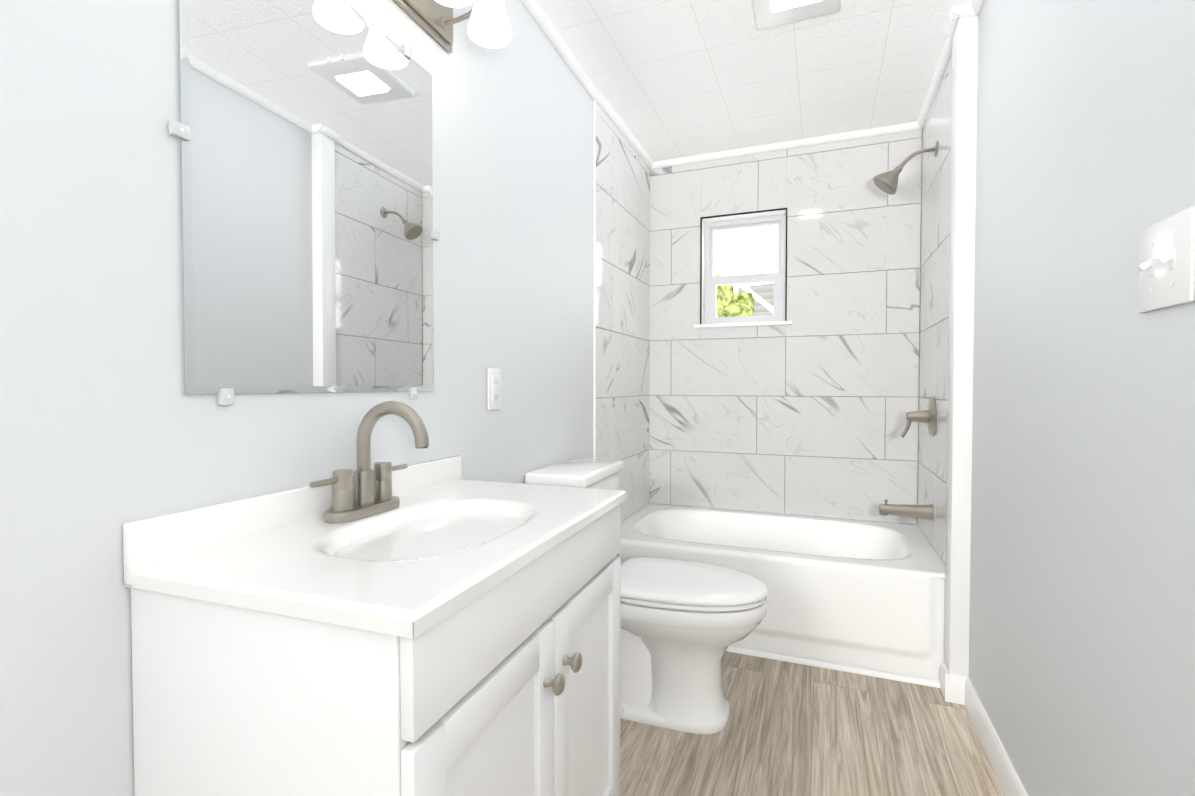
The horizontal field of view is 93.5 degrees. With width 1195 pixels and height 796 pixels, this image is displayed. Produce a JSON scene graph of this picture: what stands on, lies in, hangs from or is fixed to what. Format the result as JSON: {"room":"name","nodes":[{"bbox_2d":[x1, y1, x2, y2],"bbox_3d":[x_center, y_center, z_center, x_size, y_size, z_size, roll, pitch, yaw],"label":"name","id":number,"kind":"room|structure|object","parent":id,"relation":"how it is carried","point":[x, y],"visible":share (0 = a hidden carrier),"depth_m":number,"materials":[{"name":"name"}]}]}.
{"room":"bathroom","nodes":[
{"label":"bathroom","id":0,"kind":"room"},
{"bbox_2d":[0,0,592,795],"bbox_3d":[-0.550,-0.115,1.340,0.418,2.310,4.368,1,1,22],"label":"wall","id":1,"kind":"structure","parent":0,"point":[108,428],"depth_m":0.76,"materials":[{"name":"paint"}]},
{"bbox_2d":[168,0,438,404],"bbox_3d":[-0.492,-0.388,1.077,0.032,0.789,0.619,1,1,22],"label":"mirror","id":2,"kind":"object","parent":1,"relation":"attached to","point":[302,130],"visible":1,"depth_m":0.99,"materials":[{"name":"clear glass"}]},
{"bbox_2d":[393,0,511,52],"bbox_3d":[-0.404,-0.917,1.035,0.223,0.162,0.731,1,1,22],"label":"sconce","id":3,"kind":"object","parent":1,"relation":"attached to","point":[488,25],"visible":1,"depth_m":1.30,"materials":[{"name":"white glass"}]},
{"bbox_2d":[487,368,500,409],"bbox_3d":[-0.298,-0.026,1.631,0.010,0.120,0.074,1,1,22],"label":"electrical outlet plate","id":4,"kind":"object","parent":1,"relation":"attached to","point":[493,388],"visible":1,"depth_m":1.62,"materials":[{"name":"plastic"}]},
{"bbox_2d":[593,101,595,458],"bbox_3d":[0.139,-0.334,2.797,0.009,1.884,0.822,1,1,22],"label":"trim","id":5,"kind":"structure","parent":1,"relation":"attached to","point":[594,279],"depth_m":2.41,"materials":[{"name":"tile"}]},
{"bbox_2d":[596,102,649,521],"bbox_3d":[0.142,-0.335,2.799,0.004,1.884,0.818,1,1,22],"label":"wall tile","id":6,"kind":"structure","parent":1,"relation":"attached to","point":[622,295],"depth_m":2.75,"materials":[{"name":"tile"}]},
{"bbox_2d":[521,0,983,168],"bbox_3d":[0.205,-1.250,1.094,1.381,0.027,3.900,1,1,22],"label":"crown molding","id":7,"kind":"structure","parent":1,"relation":"attached to","point":[543,22],"depth_m":2.48,"materials":[{"name":"white wood"}]},
{"bbox_2d":[536,0,971,161],"bbox_3d":[0.216,-1.295,1.120,1.620,0.060,4.160,1,1,22],"label":"ceiling","id":8,"kind":"structure","parent":0,"point":[672,79],"depth_m":2.19,"materials":[{"name":"paint"}]},
{"bbox_2d":[751,0,840,29],"bbox_3d":[0.613,-1.266,1.741,0.267,0.024,0.314,1,1,22],"label":"fan","id":9,"kind":"object","parent":8,"relation":"attached to","point":[770,13],"visible":0.96,"depth_m":1.83,"materials":[{"name":"white plastic"}]},
{"bbox_2d":[665,194,921,524],"bbox_3d":[1.015,-0.151,2.986,1.500,2.310,0.151,1,1,22],"label":"wall","id":10,"kind":"structure","parent":0,"point":[919,364],"depth_m":2.69,"materials":[{"name":"paint"}]},
{"bbox_2d":[700,208,786,323],"bbox_3d":[0.791,-0.691,3.039,0.449,0.582,0.126,1,1,22],"label":"window","id":11,"kind":"structure","parent":10,"relation":"in","point":[709,227],"depth_m":3.06,"materials":[{"name":"vinyl"},{"name":"glass"}]},
{"bbox_2d":[694,321,792,327],"bbox_3d":[0.779,-0.390,3.014,0.508,0.018,0.097,1,1,22],"label":"window sill","id":12,"kind":"structure","parent":10,"relation":"attached to","point":[744,324],"depth_m":2.96,"materials":[{"name":"stone"}]},
{"bbox_2d":[649,129,921,524],"bbox_3d":[0.913,-0.338,2.933,1.346,1.884,0.004,1,1,22],"label":"wall tile","id":13,"kind":"structure","parent":10,"relation":"attached to","point":[810,407],"depth_m":2.88,"materials":[{"name":"tile"}]},
{"bbox_2d":[619,651,1004,795],"bbox_3d":[0.216,1.074,1.173,1.620,0.060,4.160,1,1,22],"label":"floor","id":14,"kind":"structure","parent":0,"point":[792,729],"depth_m":1.68,"materials":[{"name":"plastic"}]},
{"bbox_2d":[123,401,625,795],"bbox_3d":[-0.274,0.526,1.024,0.497,1.042,0.777,1,1,22],"label":"bathroom vanity","id":15,"kind":"object","parent":14,"relation":"on","point":[439,627],"visible":1,"depth_m":0.74,"materials":[{"name":"white wood"}]},
{"bbox_2d":[525,458,767,733],"bbox_3d":[0.177,0.634,1.878,0.751,0.790,0.422,1,1,22],"label":"toilet","id":16,"kind":"object","parent":14,"relation":"on","point":[684,625],"visible":0.67,"depth_m":1.75,"materials":[{"name":"ceramic"}]},
{"bbox_2d":[619,503,944,680],"bbox_3d":[0.774,0.813,2.598,1.349,0.400,0.782,1,1,22],"label":"bathtub","id":17,"kind":"object","parent":14,"relation":"on","point":[870,595],"visible":0.65,"depth_m":2.19,"materials":[{"name":"ceramic"}]},
{"bbox_2d":[726,646,939,687],"bbox_3d":[0.611,1.012,2.236,1.323,0.017,0.017,1,1,22],"label":"trim","id":18,"kind":"structure","parent":17,"relation":"attached to","point":[861,671],"depth_m":2.12,"materials":[{"name":"white wood"}]},
{"bbox_2d":[969,0,1194,795],"bbox_3d":[0.874,-0.103,0.803,0.145,2.310,4.009,1,1,22],"label":"wall","id":19,"kind":"structure","parent":0,"point":[1082,624],"depth_m":1.08,"materials":[{"name":"paint"}]},
{"bbox_2d":[917,55,951,563],"bbox_3d":[1.395,-0.324,2.319,0.004,1.884,0.780,1,1,22],"label":"wall tile","id":20,"kind":"structure","parent":19,"relation":"attached to","point":[934,307],"depth_m":2.30,"materials":[{"name":"tile"}]},
{"bbox_2d":[873,141,937,194],"bbox_3d":[1.288,-0.960,2.364,0.237,0.195,0.114,1,1,22],"label":"shower head","id":21,"kind":"object","parent":20,"relation":"attached to","point":[886,182],"visible":1,"depth_m":2.35},
{"bbox_2d":[879,499,932,519],"bbox_3d":[1.305,0.472,2.389,0.200,0.076,0.066,1,1,22],"label":"tub spout","id":22,"kind":"object","parent":20,"relation":"attached to","point":[917,511],"visible":1,"depth_m":2.37,"materials":[{"name":"silver metal"}]},
{"bbox_2d":[900,397,936,437],"bbox_3d":[1.341,0.083,2.366,0.122,0.174,0.164,1,1,22],"label":"shower valve","id":23,"kind":"object","parent":20,"relation":"attached to","point":[928,416],"visible":1,"depth_m":2.34,"materials":[{"name":"silver metal"}]},
{"bbox_2d":[944,15,977,676],"bbox_3d":[1.251,-0.127,1.912,0.086,2.310,0.090,1,1,22],"label":"trim","id":24,"kind":"structure","parent":19,"relation":"attached to","point":[961,315],"depth_m":1.88,"materials":[{"name":"white wood"}]},
{"bbox_2d":[940,662,1027,795],"bbox_3d":[0.060,1.007,0.777,1.380,0.092,3.112,1,1,22],"label":"baseboard","id":25,"kind":"structure","parent":19,"relation":"attached to","point":[957,689],"depth_m":1.67,"materials":[{"name":"white wood"}]},
{"bbox_2d":[1137,206,1194,312],"bbox_3d":[0.816,-0.195,0.819,0.023,0.128,0.136,1,1,22],"label":"switch plate","id":26,"kind":"object","parent":19,"relation":"attached to","point":[1166,266],"visible":1,"depth_m":0.80,"materials":[{"name":"plastic"}]},
{"label":"outside","id":27,"kind":"structure","parent":0,"visible":0},
{"bbox_2d":[714,226,777,292],"bbox_3d":[4.551,-5.176,11.065,30.000,18.000,0.001,1,1,22],"label":"sky","id":28,"kind":"structure","parent":27,"point":[756,249],"depth_m":11.65,"materials":[{"name":"white"}]},
{"bbox_3d":[2.915,1.523,7.111,30.000,0.020,8.830,1,1,22],"label":"ground","id":29,"kind":"structure","parent":27,"visible":0},
{"bbox_2d":[714,273,754,316],"bbox_3d":[1.127,0.163,5.531,1.087,2.770,1.015,1,1,22],"label":"tree","id":30,"kind":"object","parent":29,"relation":"on","point":[730,302],"visible":0.17,"depth_m":5.21,"materials":[{"name":"green plant"}]},
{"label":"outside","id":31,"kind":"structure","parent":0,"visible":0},
{"bbox_2d":[714,252,773,314],"bbox_3d":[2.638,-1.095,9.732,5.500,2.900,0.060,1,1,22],"label":"house","id":32,"kind":"structure","parent":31,"point":[725,264],"depth_m":9.72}
]}

